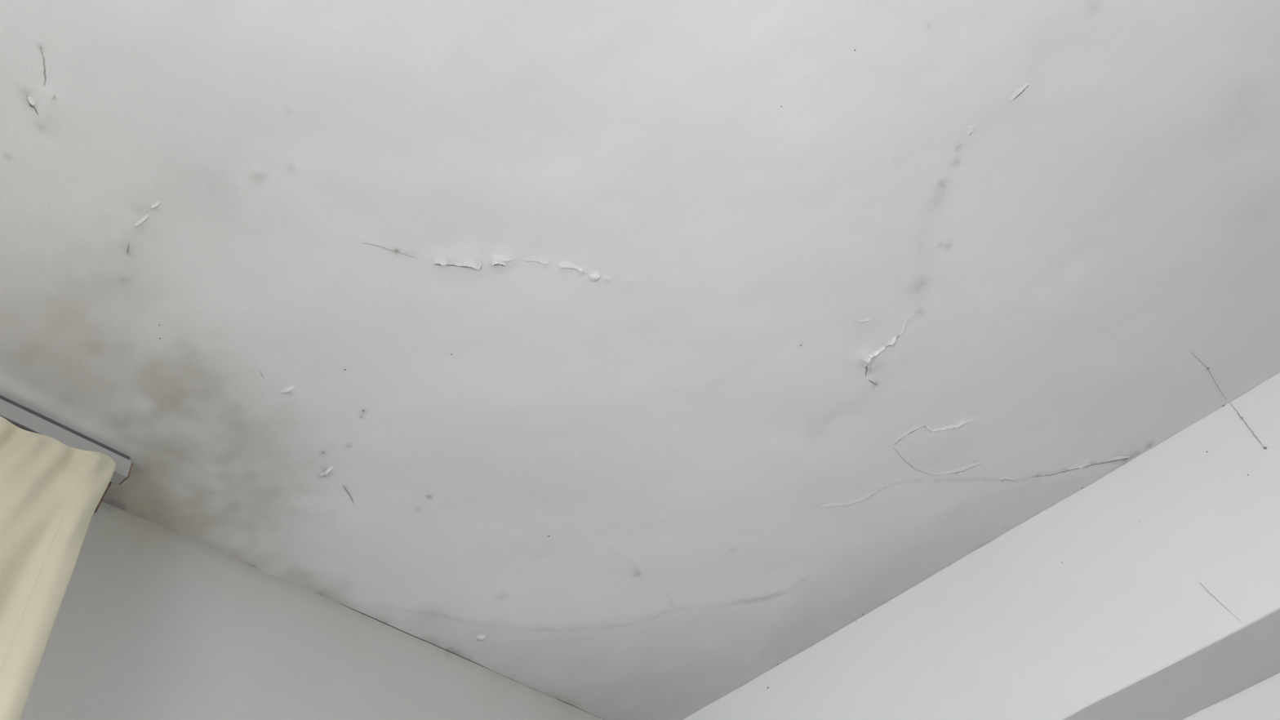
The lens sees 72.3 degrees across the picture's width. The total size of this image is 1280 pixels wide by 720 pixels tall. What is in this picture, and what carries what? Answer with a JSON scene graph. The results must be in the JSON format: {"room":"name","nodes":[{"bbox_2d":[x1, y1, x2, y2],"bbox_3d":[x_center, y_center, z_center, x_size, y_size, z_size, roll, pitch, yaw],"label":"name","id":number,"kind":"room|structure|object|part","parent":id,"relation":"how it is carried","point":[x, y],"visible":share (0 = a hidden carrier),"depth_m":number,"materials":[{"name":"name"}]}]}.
{"room":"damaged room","nodes":[
{"label":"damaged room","id":0,"kind":"room"},
{"bbox_2d":[20,501,603,719],"bbox_3d":[-0.772,1.201,0.640,0.202,2.750,4.520,-36,-51,16],"label":"wall","id":1,"kind":"structure","parent":0,"point":[153,621],"depth_m":1.66,"materials":[{"name":"paint"}]},
{"bbox_2d":[0,0,1279,719],"bbox_3d":[0.344,-0.765,1.235,3.756,0.193,4.420,-36,-51,16],"label":"ceiling","id":2,"kind":"structure","parent":0,"point":[606,359],"depth_m":1.56,"materials":[{"name":"paint"}]},
{"bbox_2d":[0,395,133,512],"bbox_3d":[-1.531,-0.282,0.978,0.134,0.052,1.982,-36,-51,16],"label":"rail","id":3,"kind":"object","parent":2,"relation":"attached to","point":[24,418],"visible":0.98,"depth_m":1.48,"materials":[{"name":"metal"}]},
{"bbox_2d":[0,416,115,719],"bbox_3d":[-0.860,0.819,0.284,0.061,2.662,0.783,-37,-51,16],"label":"curtain","id":4,"kind":"object","parent":3,"relation":"hanging from","point":[51,490],"visible":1,"depth_m":1.31,"materials":[{"name":"beige fabric"}]},
{"bbox_3d":[-0.852,0.813,0.282,0.053,2.662,0.783,-36,-51,16],"label":"panel","id":5,"kind":"part","parent":4,"relation":"part of","materials":[{"name":"beige fabric"}]},
{"bbox_2d":[683,373,1279,719],"bbox_3d":[1.526,0.411,2.169,3.460,0.519,0.385,-36,-51,16],"label":"ceiling beam","id":6,"kind":"structure","parent":2,"relation":"attached to","point":[1151,590],"depth_m":2.14,"materials":[{"name":"paint"}]},
{"bbox_2d":[1181,671,1279,719],"bbox_3d":[2.055,1.375,1.276,3.657,2.298,0.200,-36,-51,16],"label":"wall","id":7,"kind":"structure","parent":0,"point":[1260,700],"depth_m":2.13,"materials":[{"name":"paint"}]}
]}

